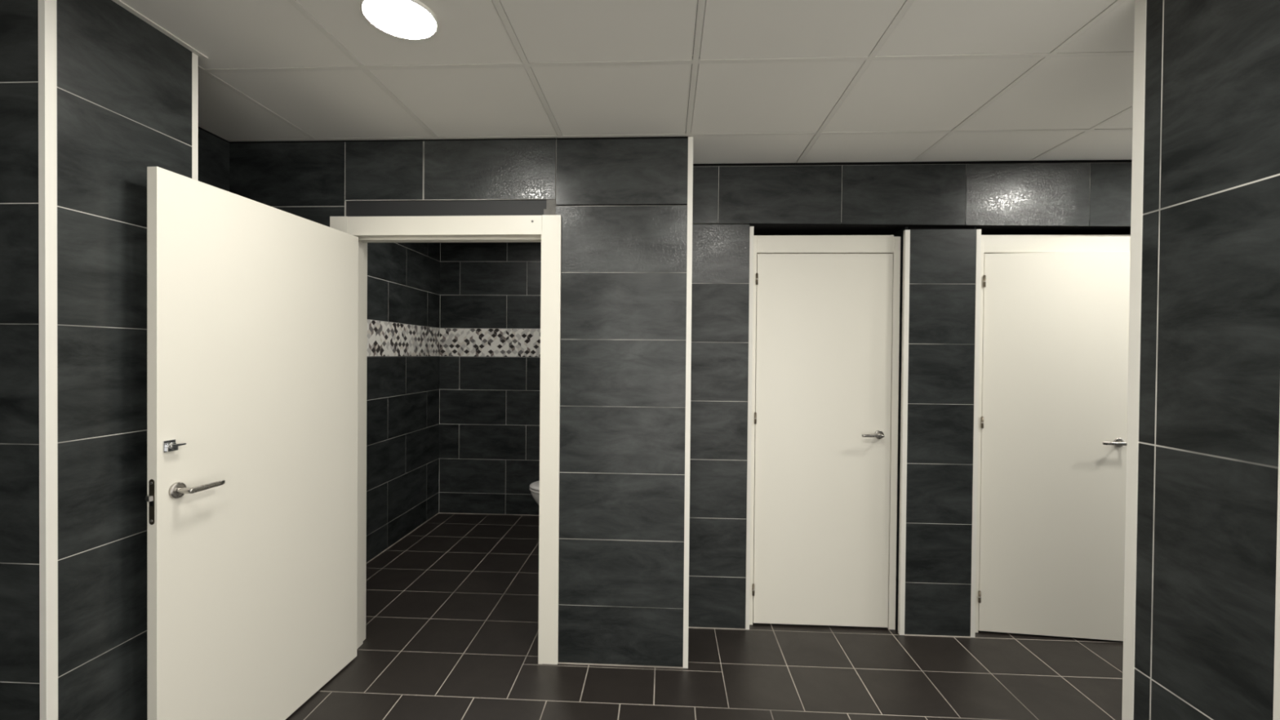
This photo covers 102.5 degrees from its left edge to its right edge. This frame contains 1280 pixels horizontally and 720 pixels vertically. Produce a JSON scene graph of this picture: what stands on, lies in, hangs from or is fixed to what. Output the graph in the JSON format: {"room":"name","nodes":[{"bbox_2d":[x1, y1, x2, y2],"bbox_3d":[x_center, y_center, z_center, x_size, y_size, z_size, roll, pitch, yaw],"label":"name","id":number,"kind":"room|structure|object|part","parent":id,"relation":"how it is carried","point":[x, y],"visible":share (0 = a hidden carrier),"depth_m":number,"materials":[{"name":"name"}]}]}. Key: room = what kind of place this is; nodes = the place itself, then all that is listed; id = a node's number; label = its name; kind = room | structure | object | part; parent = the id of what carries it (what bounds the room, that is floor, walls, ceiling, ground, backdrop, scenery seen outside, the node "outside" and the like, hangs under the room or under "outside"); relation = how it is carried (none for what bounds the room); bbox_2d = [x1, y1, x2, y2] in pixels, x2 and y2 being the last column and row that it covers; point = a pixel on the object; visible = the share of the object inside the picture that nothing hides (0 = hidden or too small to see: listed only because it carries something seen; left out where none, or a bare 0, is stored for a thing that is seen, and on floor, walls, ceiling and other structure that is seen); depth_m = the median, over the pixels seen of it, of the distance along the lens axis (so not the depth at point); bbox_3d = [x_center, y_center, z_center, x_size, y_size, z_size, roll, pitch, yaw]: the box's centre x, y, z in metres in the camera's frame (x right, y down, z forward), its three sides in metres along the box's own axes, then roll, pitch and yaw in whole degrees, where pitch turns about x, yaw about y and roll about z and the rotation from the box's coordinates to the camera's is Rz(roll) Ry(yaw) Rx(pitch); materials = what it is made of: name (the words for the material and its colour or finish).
{"room":"public restroom","nodes":[
{"label":"public restroom","id":0,"kind":"room"},
{"bbox_2d":[0,0,191,719],"bbox_3d":[-2.374,0.193,1.633,1.602,2.541,0.452,1,1,3],"label":"wall","id":1,"kind":"structure","parent":0,"point":[124,86],"depth_m":1.46,"materials":[{"name":"tile"}]},
{"bbox_2d":[38,0,57,719],"bbox_3d":[-1.596,0.202,1.385,0.019,2.540,0.027,1,1,3],"label":"corner trim","id":2,"kind":"object","parent":1,"relation":"attached to","point":[47,24],"visible":1,"depth_m":1.38,"materials":[{"name":"white plastic"}]},
{"bbox_2d":[191,52,198,181],"bbox_3d":[-1.576,0.199,1.807,0.021,2.538,0.022,1,1,3],"label":"corner trim","id":3,"kind":"object","parent":1,"relation":"attached to","point":[194,57],"visible":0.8,"depth_m":1.80,"materials":[{"name":"white plastic"}]},
{"bbox_2d":[198,126,229,191],"bbox_3d":[-2.103,0.189,2.254,0.084,2.541,0.821,1,1,3],"label":"wall","id":4,"kind":"structure","parent":0,"point":[213,149],"depth_m":2.46,"materials":[{"name":"tile"}]},
{"bbox_2d":[366,242,439,563],"bbox_3d":[-1.957,0.176,3.756,0.064,2.541,2.104,1,1,3],"label":"wall","id":5,"kind":"structure","parent":0,"point":[403,278],"depth_m":4.12,"materials":[{"name":"black tile"}]},
{"bbox_2d":[367,320,439,355],"bbox_3d":[-1.923,-0.157,3.755,0.004,0.258,2.091,1,1,3],"label":"mosaic band","id":6,"kind":"object","parent":5,"relation":"attached to","point":[384,338],"visible":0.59,"depth_m":4.09,"materials":[{"name":"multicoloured tile"}]},
{"bbox_2d":[229,136,688,668],"bbox_3d":[-0.914,0.196,2.579,2.306,2.541,0.152,1,1,3],"label":"wall","id":7,"kind":"structure","parent":0,"point":[621,202],"depth_m":2.47,"materials":[{"name":"tile"}]},
{"bbox_2d":[145,166,561,719],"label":"door","id":8,"kind":"structure","parent":7,"relation":"in","point":[255,498],"depth_m":1.97,"materials":[{"name":"beige laminate"}]},
{"bbox_3d":[-1.441,0.414,1.675,0.064,0.051,0.138,1,1,3],"label":"lever handle","id":9,"kind":"part","parent":8,"relation":"part of","materials":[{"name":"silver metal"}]},
{"bbox_3d":[-1.483,0.380,2.531,0.090,2.165,0.019,1,1,3],"label":"casing","id":10,"kind":"part","parent":8,"relation":"part of","materials":[{"name":"beige laminate"}]},
{"bbox_3d":[-0.949,-0.652,2.495,0.958,0.095,0.018,1,1,3],"label":"header casing","id":11,"kind":"part","parent":8,"relation":"part of","materials":[{"name":"beige laminate"}]},
{"bbox_3d":[-0.434,0.387,2.479,0.092,2.166,0.019,1,1,3],"label":"casing","id":12,"kind":"part","parent":8,"relation":"part of","materials":[{"name":"beige laminate"}]},
{"bbox_2d":[683,136,693,668],"bbox_3d":[0.230,0.209,2.462,0.024,2.539,0.026,1,1,3],"label":"corner trim","id":13,"kind":"object","parent":7,"relation":"attached to","point":[690,173],"visible":1,"depth_m":2.45,"materials":[{"name":"white plastic"}]},
{"bbox_2d":[438,242,541,515],"bbox_3d":[-1.120,0.173,4.797,1.613,2.541,0.064,1,1,3],"label":"wall","id":14,"kind":"structure","parent":0,"point":[489,406],"depth_m":4.78,"materials":[{"name":"black tile"}]},
{"bbox_2d":[440,328,540,356],"bbox_3d":[-1.097,-0.159,4.761,1.550,0.258,0.004,1,1,3],"label":"mosaic band","id":15,"kind":"object","parent":14,"relation":"attached to","point":[453,341],"visible":0.62,"depth_m":4.77,"materials":[{"name":"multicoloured tile"}]},
{"bbox_2d":[111,0,1134,164],"bbox_3d":[0.539,-1.091,1.591,7.400,0.082,6.350,1,1,3],"label":"ceiling","id":16,"kind":"structure","parent":0,"point":[750,81],"depth_m":1.90,"materials":[{"name":"white"}]},
{"bbox_2d":[360,0,438,39],"bbox_3d":[-0.741,-1.061,1.589,0.220,0.012,0.220,1,1,3],"label":"recessed light","id":17,"kind":"object","parent":16,"relation":"in","point":[412,20],"visible":1,"depth_m":1.58,"materials":[{"name":"white plastic"}]},
{"bbox_2d":[285,513,1123,719],"bbox_3d":[0.515,1.519,1.616,7.400,0.060,6.350,1,1,3],"label":"floor","id":18,"kind":"structure","parent":0,"point":[452,606],"depth_m":2.46,"materials":[{"name":"tile"}]},
{"bbox_2d":[688,160,1132,637],"bbox_3d":[2.251,0.222,2.862,3.980,2.541,0.318,1,1,3],"label":"wall","id":19,"kind":"structure","parent":0,"point":[943,205],"depth_m":2.76,"materials":[{"name":"tile"}]},
{"bbox_2d":[745,226,753,630],"bbox_3d":[0.600,0.370,2.827,0.022,2.216,0.050,1,1,3],"label":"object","id":20,"kind":"object","parent":19,"relation":"attached to","point":[751,233],"visible":0.97,"depth_m":2.80,"materials":[{"name":"white plastic"}]},
{"bbox_2d":[749,235,900,629],"bbox_3d":[1.014,0.397,2.851,0.802,2.167,0.146,1,1,3],"label":"door","id":21,"kind":"structure","parent":19,"relation":"in","point":[826,308],"depth_m":2.83,"materials":[{"name":"beige laminate"}]},
{"bbox_3d":[0.628,0.393,2.897,0.026,2.167,0.090,1,1,3],"label":"casing","id":22,"kind":"part","parent":21,"relation":"part of","materials":[{"name":"beige laminate"}]},
{"bbox_3d":[1.020,-0.639,2.869,0.740,0.096,0.089,1,1,3],"label":"header casing","id":23,"kind":"part","parent":21,"relation":"part of","materials":[{"name":"beige laminate"}]},
{"bbox_3d":[1.268,0.409,2.793,0.132,0.048,0.056,1,1,3],"label":"lever handle","id":24,"kind":"part","parent":21,"relation":"part of","materials":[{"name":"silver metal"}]},
{"bbox_3d":[1.398,0.404,2.860,0.036,2.159,0.090,1,1,3],"label":"casing","id":25,"kind":"part","parent":21,"relation":"part of","materials":[{"name":"beige laminate"}]},
{"bbox_2d":[897,230,910,635],"bbox_3d":[1.426,0.394,2.773,0.026,2.184,0.022,1,1,3],"label":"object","id":26,"kind":"object","parent":19,"relation":"attached to","point":[906,246],"visible":1,"depth_m":2.76,"materials":[{"name":"white plastic"}]},
{"bbox_2d":[970,229,981,637],"bbox_3d":[1.796,0.396,2.769,0.024,2.186,0.050,1,1,3],"label":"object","id":27,"kind":"object","parent":19,"relation":"attached to","point":[978,231],"visible":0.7,"depth_m":2.74,"materials":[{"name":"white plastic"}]},
{"bbox_2d":[975,234,1130,640],"bbox_3d":[2.253,0.409,2.763,0.882,2.167,0.200,1,1,3],"label":"door","id":28,"kind":"structure","parent":19,"relation":"in","point":[1054,317],"depth_m":2.75,"materials":[{"name":"beige laminate"}]},
{"bbox_3d":[1.836,0.405,2.838,0.044,2.167,0.090,1,1,3],"label":"casing","id":29,"kind":"part","parent":28,"relation":"part of","materials":[{"name":"beige laminate"}]},
{"bbox_3d":[2.245,-0.627,2.809,0.756,0.096,0.089,1,1,3],"label":"header casing","id":30,"kind":"part","parent":28,"relation":"part of","materials":[{"name":"beige laminate"}]},
{"bbox_3d":[2.477,0.434,2.681,0.136,0.048,0.058,1,1,3],"label":"lever handle","id":31,"kind":"part","parent":28,"relation":"part of","materials":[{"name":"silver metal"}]},
{"bbox_2d":[1133,0,1279,719],"bbox_3d":[2.784,0.242,1.234,2.756,2.541,0.399,1,1,3],"label":"wall","id":32,"kind":"structure","parent":0,"point":[1210,365],"depth_m":1.27,"materials":[{"name":"tile"}]},
{"bbox_2d":[1121,0,1146,719],"bbox_3d":[1.430,0.229,1.479,0.023,2.540,0.036,1,1,3],"label":"corner trim","id":33,"kind":"object","parent":32,"relation":"attached to","point":[1140,6],"visible":1,"depth_m":1.48,"materials":[{"name":"white plastic"}]},
{"bbox_2d":[1272,404,1279,719],"bbox_3d":[1.411,0.232,1.115,0.019,2.540,0.024,1,1,3],"label":"corner trim","id":34,"kind":"object","parent":32,"relation":"attached to","point":[1276,716],"visible":1,"depth_m":1.13,"materials":[{"name":"white plastic"}]},
{"bbox_3d":[-0.338,0.191,3.702,0.064,2.541,2.154,1,1,3],"label":"wall","id":35,"kind":"structure","parent":0,"visible":0},
{"bbox_2d":[529,480,539,506],"bbox_3d":[-0.634,1.206,4.262,0.566,0.368,0.376,1,1,3],"label":"toilet","id":36,"kind":"object","parent":35,"relation":"attached to","point":[534,486],"visible":0.15,"depth_m":4.17,"materials":[{"name":"white ceramic"}]},
{"bbox_3d":[-0.677,1.064,4.263,0.476,0.017,0.376,1,1,3],"label":"seat","id":37,"kind":"part","parent":36,"relation":"part of","materials":[{"name":"white plastic"}]},
{"bbox_3d":[-0.675,1.036,4.263,0.481,0.030,0.376,1,1,3],"label":"lid","id":38,"kind":"part","parent":36,"relation":"part of","materials":[{"name":"white plastic"}]},
{"bbox_3d":[-0.629,1.233,4.262,0.556,0.314,0.360,1,1,3],"label":"bowl","id":39,"kind":"part","parent":36,"relation":"part of","materials":[{"name":"white ceramic"}]}
]}

